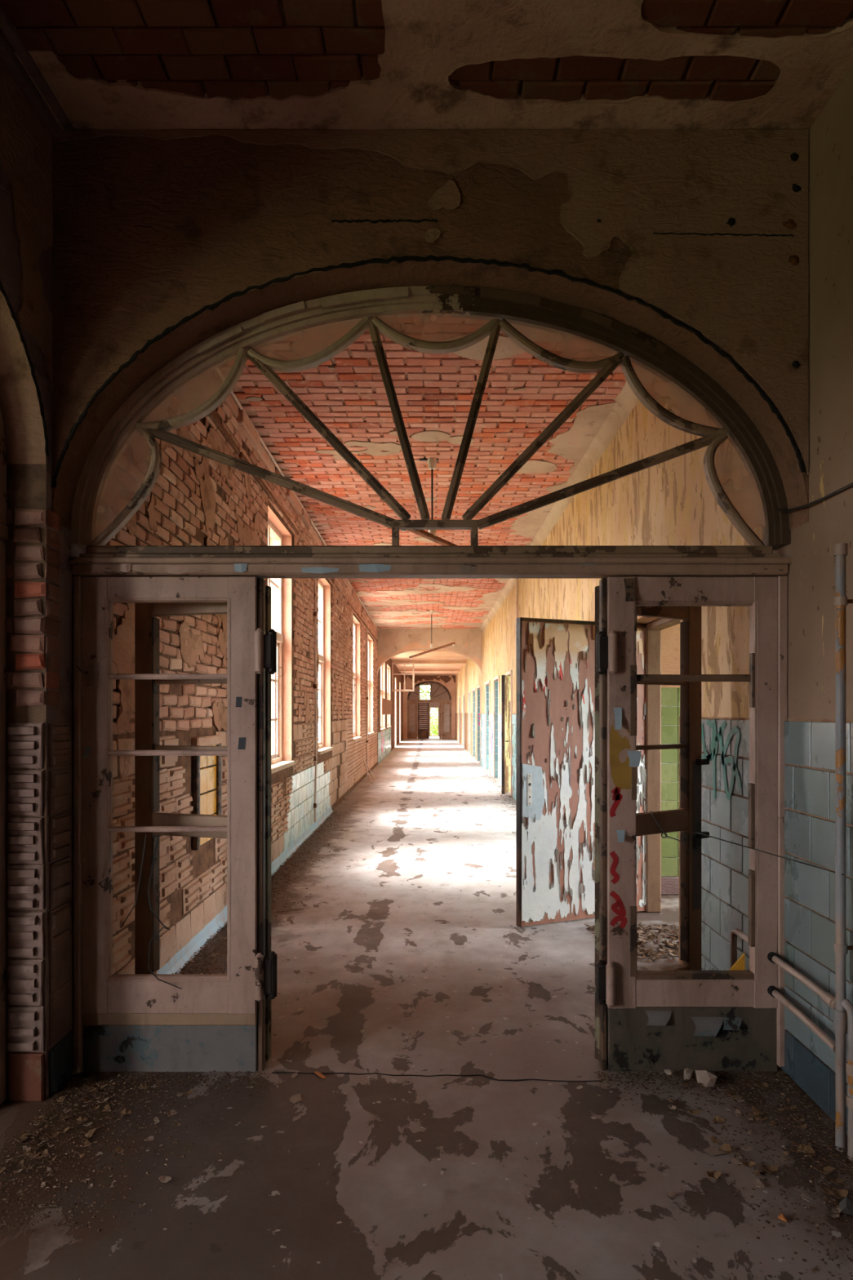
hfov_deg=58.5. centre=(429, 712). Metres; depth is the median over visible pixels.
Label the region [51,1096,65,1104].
dry leaf
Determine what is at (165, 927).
wire
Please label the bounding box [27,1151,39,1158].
dry leaf
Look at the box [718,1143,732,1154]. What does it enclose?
dry leaf
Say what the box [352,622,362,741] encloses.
window
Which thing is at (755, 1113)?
dry leaf
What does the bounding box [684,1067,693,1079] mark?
chunk
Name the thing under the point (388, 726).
window
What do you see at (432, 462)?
pendant lamp
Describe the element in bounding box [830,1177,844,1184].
dry leaf
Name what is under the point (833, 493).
cable
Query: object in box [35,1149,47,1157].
dry leaf
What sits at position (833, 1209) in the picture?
chip
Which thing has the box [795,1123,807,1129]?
dry leaf
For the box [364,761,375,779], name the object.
scrap
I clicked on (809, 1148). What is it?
dry leaf
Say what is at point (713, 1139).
dry leaf
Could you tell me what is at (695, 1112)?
dry leaf
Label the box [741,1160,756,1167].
dry leaf
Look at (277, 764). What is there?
window
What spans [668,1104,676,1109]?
chip
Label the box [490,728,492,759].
graffiti tag
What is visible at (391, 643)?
wall
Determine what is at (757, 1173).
dry leaf
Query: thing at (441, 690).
wall
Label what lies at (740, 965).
scrap
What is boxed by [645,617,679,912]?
door frame
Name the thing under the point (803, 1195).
chip
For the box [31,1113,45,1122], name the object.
dry leaf
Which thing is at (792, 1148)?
dry leaf
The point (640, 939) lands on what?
shard
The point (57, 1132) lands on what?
dry leaf
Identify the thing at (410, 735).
arched doorway
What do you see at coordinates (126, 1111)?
dry leaf
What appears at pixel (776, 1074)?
debris
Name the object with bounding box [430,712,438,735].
shrub
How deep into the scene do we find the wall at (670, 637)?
6.85 m
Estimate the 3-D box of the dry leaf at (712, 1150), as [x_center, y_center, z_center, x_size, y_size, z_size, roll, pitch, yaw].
[1.071,1.635,2.840,0.086,0.008,0.060,0,0,-30]
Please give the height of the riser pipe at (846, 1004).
0.574 m
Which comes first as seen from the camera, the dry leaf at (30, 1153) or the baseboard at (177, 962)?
the dry leaf at (30, 1153)
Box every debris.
[0,1070,300,1232]
[594,1070,852,1279]
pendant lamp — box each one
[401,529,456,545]
[408,609,455,659]
[419,457,438,519]
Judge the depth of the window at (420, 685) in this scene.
52.08 m
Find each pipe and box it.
[313,578,316,822]
[365,629,368,774]
[730,928,835,1008]
[767,985,835,1053]
[833,542,852,1151]
[841,999,852,1160]
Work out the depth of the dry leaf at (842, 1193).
2.58 m
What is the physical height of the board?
0.560 m
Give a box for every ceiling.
[0,0,852,129]
[214,316,655,675]
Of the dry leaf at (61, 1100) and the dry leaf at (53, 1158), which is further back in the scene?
the dry leaf at (61, 1100)
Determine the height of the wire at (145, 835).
0.423 m
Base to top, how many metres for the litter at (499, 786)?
0.032 m
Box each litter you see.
[172,811,354,973]
[478,768,515,810]
[585,924,679,962]
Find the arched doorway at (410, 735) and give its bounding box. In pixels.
[407,680,451,738]
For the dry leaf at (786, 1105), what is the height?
0.019 m
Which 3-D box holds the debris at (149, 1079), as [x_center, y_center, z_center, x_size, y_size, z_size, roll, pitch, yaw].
[-1.059,1.625,2.926,1.112,0.023,1.084,0,0,0]
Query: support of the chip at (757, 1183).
on the floor
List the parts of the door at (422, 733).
panel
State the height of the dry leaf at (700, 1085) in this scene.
0.012 m
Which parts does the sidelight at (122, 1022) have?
moulding, rail, moulding, moulding, rail, moulding, door post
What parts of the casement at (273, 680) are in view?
rail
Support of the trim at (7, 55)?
attached to the wall at (194, 499)
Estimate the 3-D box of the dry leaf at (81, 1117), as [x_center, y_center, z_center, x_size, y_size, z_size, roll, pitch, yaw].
[-1.386,1.628,3.044,0.046,0.015,0.038,0,0,40]
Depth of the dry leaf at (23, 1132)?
2.95 m
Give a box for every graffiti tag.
[381,730,384,752]
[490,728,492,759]
[702,719,741,799]
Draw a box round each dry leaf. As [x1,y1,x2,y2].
[14,1133,27,1141]
[19,1147,31,1155]
[21,1129,31,1135]
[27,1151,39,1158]
[30,1143,41,1150]
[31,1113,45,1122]
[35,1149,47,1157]
[35,1151,45,1158]
[45,1155,57,1160]
[46,1131,59,1137]
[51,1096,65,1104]
[55,1126,70,1133]
[58,1113,69,1120]
[76,1115,87,1124]
[80,1129,95,1139]
[81,1128,96,1133]
[82,1139,90,1146]
[84,1084,96,1091]
[84,1096,93,1102]
[89,1105,99,1110]
[92,1084,107,1088]
[97,1097,109,1102]
[102,1103,110,1111]
[103,1081,115,1086]
[115,1146,124,1152]
[120,1107,131,1116]
[137,1081,146,1088]
[181,1088,193,1095]
[684,1106,702,1114]
[699,1082,709,1088]
[706,1171,721,1179]
[711,1135,720,1143]
[713,1115,722,1123]
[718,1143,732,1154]
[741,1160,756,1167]
[749,1111,759,1115]
[751,1105,763,1114]
[751,1170,759,1175]
[754,1082,768,1089]
[755,1115,764,1121]
[757,1164,778,1173]
[768,1120,776,1125]
[770,1106,785,1111]
[783,1102,796,1110]
[789,1146,803,1152]
[790,1113,804,1121]
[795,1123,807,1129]
[798,1100,813,1106]
[798,1143,808,1152]
[803,1144,815,1155]
[813,1165,835,1173]
[818,1185,835,1195]
[829,1189,848,1198]
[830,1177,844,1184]
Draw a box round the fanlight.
[68,285,791,578]
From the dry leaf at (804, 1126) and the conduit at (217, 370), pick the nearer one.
the dry leaf at (804, 1126)
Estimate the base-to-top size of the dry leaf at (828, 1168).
0.018 m
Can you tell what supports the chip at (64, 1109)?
on the floor
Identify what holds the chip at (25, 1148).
on the floor
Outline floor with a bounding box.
[0,736,852,1279]
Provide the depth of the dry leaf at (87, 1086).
3.30 m
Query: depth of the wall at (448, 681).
47.00 m
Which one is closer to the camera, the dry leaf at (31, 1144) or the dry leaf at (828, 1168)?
the dry leaf at (828, 1168)
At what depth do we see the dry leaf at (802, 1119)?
3.06 m
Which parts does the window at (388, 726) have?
frame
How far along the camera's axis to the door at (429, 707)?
51.98 m
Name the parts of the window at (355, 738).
frame, sill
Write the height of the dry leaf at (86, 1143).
0.011 m
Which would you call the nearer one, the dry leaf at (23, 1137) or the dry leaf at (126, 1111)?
the dry leaf at (23, 1137)
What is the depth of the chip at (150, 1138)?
2.92 m
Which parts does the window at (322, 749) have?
frame, sill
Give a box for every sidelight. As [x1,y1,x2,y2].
[73,575,276,1075]
[595,575,787,1071]
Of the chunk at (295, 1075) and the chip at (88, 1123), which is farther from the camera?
the chunk at (295, 1075)
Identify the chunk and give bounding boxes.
[289,1093,302,1103]
[291,1072,297,1078]
[663,1069,674,1076]
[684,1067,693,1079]
[695,1070,717,1087]
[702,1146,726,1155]
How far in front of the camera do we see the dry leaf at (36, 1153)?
2.80 m
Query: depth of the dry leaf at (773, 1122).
3.03 m
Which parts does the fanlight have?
hub post, sill rail, hub post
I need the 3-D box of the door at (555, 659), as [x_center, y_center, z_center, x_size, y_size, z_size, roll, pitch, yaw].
[1.236,0.456,6.036,1.212,2.354,0.084,0,0,-24]
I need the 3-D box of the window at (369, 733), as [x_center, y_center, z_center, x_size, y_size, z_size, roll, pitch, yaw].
[-1.710,-0.730,21.000,0.260,2.700,2.040,0,0,0]
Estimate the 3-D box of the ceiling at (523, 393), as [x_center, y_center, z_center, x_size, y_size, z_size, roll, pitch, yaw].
[0.000,-2.615,28.460,4.400,0.920,49.680,0,0,0]
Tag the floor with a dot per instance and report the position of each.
(460, 1125)
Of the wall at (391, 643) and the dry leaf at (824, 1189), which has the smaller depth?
the dry leaf at (824, 1189)
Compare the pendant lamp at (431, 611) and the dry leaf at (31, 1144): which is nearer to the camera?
the dry leaf at (31, 1144)
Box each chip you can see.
[22,1145,30,1150]
[62,1107,71,1112]
[82,1122,92,1125]
[144,1135,153,1141]
[158,1175,171,1182]
[170,1109,177,1115]
[314,1071,325,1078]
[666,1191,675,1199]
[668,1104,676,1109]
[732,1157,742,1164]
[734,1109,741,1116]
[735,1096,744,1102]
[741,1144,752,1151]
[753,1177,764,1187]
[800,1192,809,1201]
[831,1207,841,1213]
[831,1213,839,1217]
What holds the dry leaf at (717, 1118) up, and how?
on the floor
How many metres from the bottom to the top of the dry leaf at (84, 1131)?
0.017 m
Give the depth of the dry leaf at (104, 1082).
3.34 m
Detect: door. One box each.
[417,702,429,738]
[429,706,439,735]
[502,675,510,794]
[515,617,647,927]
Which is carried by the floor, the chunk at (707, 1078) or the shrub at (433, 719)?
the chunk at (707, 1078)
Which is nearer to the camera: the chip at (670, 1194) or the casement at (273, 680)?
the chip at (670, 1194)
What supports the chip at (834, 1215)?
on the floor
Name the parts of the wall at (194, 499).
broken cornice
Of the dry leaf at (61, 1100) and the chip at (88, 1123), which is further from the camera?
the dry leaf at (61, 1100)
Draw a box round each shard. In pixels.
[636,929,644,934]
[638,933,648,938]
[639,937,650,942]
[655,925,666,929]
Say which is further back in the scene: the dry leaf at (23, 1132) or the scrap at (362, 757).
the scrap at (362, 757)
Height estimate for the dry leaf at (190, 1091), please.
0.013 m
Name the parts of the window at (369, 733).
frame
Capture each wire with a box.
[120,835,146,928]
[146,833,182,989]
[649,810,844,875]
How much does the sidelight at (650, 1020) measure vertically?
2.262 m
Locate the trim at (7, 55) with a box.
[0,4,75,137]
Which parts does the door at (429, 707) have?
frame, frame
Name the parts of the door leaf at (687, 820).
rail, lock rail, rail, lock stile plate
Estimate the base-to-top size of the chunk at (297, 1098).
0.006 m
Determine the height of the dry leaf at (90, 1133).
0.016 m
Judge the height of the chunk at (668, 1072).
0.031 m
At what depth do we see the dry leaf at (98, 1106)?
3.14 m
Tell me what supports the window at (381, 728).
in the wall at (194, 499)
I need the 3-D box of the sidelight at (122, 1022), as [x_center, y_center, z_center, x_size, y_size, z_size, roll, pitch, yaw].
[-1.153,0.514,3.486,0.917,2.270,0.117,0,0,0]
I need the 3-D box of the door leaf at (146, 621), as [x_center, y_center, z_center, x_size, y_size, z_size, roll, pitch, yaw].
[-1.096,0.518,3.665,0.725,2.220,0.052,0,0,16]
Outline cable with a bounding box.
[776,481,852,512]
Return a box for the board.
[382,697,391,715]
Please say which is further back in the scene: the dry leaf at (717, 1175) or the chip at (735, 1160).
the chip at (735, 1160)
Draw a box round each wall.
[0,56,403,1102]
[50,128,808,529]
[377,628,481,675]
[403,675,455,738]
[408,683,449,736]
[455,62,852,1134]
[661,623,679,894]
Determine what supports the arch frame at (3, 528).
attached to the wall at (194, 499)
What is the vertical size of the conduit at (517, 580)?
1.675 m
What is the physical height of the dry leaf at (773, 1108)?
0.013 m
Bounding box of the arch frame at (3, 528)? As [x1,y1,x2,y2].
[0,408,7,1104]
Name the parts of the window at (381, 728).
frame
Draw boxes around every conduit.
[215,368,378,631]
[515,578,518,618]
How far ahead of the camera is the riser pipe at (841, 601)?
2.84 m
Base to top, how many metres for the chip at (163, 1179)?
0.010 m
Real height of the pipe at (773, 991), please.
0.050 m
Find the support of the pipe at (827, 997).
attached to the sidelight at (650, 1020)
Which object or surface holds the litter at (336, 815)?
on the floor
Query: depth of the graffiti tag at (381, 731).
26.06 m
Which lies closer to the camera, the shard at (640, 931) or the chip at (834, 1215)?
the chip at (834, 1215)
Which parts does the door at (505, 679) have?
panel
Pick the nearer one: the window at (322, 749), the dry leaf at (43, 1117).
the dry leaf at (43, 1117)
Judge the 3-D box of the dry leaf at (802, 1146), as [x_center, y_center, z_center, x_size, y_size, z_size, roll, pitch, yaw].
[1.392,1.627,2.840,0.034,0.017,0.061,0,0,13]
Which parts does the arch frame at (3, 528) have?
arch moulding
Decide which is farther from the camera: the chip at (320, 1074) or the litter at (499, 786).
the litter at (499, 786)
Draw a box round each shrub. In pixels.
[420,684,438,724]
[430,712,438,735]
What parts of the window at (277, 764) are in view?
frame, sill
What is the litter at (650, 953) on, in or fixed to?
on the floor
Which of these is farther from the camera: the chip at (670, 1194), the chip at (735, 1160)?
the chip at (735, 1160)
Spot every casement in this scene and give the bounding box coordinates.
[271,672,275,759]
[391,662,414,691]
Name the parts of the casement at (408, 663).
rail, rail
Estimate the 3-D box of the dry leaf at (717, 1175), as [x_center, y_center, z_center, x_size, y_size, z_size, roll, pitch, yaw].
[1.002,1.627,2.686,0.051,0.016,0.042,0,0,0]
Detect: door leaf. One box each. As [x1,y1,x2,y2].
[134,585,271,1062]
[595,586,709,1060]
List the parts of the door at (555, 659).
lock plate, lock panel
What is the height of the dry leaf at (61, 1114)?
0.014 m
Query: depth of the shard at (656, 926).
5.74 m
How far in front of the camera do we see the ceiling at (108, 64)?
2.93 m
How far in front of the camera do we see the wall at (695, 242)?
3.27 m
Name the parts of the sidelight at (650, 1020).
door post, moulding, rail, sill, rail, moulding, moulding, moulding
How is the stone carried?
on the floor
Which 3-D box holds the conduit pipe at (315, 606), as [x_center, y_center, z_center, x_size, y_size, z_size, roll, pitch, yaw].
[-1.579,-0.295,10.550,0.042,3.630,0.041,0,0,23]
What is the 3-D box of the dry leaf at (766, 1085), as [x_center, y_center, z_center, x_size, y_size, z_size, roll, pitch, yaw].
[1.447,1.627,3.320,0.055,0.018,0.045,0,0,-26]
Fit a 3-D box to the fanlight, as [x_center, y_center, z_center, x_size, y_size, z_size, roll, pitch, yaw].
[0.001,-1.271,3.491,3.264,1.298,0.148,0,0,0]
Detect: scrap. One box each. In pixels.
[362,757,371,780]
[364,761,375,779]
[728,952,745,970]
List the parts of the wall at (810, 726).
door casing, door casing, door casing, door casing, door casing, door casing, door casing, door casing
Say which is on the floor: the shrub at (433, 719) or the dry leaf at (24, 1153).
the dry leaf at (24, 1153)
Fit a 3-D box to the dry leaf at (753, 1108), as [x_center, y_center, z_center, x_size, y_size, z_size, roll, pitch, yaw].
[1.344,1.627,3.113,0.032,0.017,0.058,0,0,-37]
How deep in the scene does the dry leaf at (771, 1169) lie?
2.72 m
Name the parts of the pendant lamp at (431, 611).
rod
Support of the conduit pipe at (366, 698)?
attached to the wall at (194, 499)
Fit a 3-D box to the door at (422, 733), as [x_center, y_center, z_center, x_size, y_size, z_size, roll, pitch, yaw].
[-0.359,0.513,47.075,0.692,2.234,0.081,0,0,0]
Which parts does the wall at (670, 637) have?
skirting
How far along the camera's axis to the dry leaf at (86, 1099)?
3.21 m
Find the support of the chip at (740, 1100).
on the floor
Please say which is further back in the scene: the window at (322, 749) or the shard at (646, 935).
the window at (322, 749)
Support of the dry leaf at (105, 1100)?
on the floor
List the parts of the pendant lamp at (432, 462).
rod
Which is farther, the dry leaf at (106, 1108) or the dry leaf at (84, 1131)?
the dry leaf at (106, 1108)
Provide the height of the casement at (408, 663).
1.250 m
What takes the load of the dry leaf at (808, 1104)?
on the floor
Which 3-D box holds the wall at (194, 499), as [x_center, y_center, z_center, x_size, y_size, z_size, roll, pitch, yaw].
[-1.818,-0.617,19.150,0.505,4.516,56.300,0,0,0]
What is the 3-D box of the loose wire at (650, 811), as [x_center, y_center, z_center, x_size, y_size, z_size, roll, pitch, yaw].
[1.323,0.526,3.190,0.141,0.163,0.822,0,0,-42]
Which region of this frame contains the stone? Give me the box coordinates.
[839,1196,852,1215]
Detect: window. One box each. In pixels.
[267,519,295,773]
[317,579,333,755]
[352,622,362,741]
[368,640,374,736]
[380,665,386,730]
[386,667,391,728]
[419,684,431,699]
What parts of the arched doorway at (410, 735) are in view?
rail, arch frame, door post, rail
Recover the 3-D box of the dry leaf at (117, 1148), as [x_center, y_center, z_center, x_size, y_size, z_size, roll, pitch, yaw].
[-1.151,1.629,2.838,0.044,0.014,0.024,0,0,24]
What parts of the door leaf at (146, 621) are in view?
rail, lock rail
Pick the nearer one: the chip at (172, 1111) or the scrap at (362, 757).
the chip at (172, 1111)
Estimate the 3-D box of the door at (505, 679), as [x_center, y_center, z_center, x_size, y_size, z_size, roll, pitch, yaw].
[1.652,0.443,15.574,0.121,2.378,0.827,0,0,22]
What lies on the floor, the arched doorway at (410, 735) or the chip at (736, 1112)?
the chip at (736, 1112)
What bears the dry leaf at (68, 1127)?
on the floor
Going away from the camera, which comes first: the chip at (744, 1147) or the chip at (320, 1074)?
the chip at (744, 1147)
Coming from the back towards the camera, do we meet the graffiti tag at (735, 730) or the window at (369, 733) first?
the window at (369, 733)
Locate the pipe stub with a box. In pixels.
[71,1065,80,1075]
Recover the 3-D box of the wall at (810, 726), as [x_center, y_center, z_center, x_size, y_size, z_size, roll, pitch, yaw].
[1.865,-0.618,19.150,0.530,4.515,56.300,0,0,0]
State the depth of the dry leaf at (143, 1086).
3.32 m
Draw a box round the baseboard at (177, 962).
[156,806,333,973]

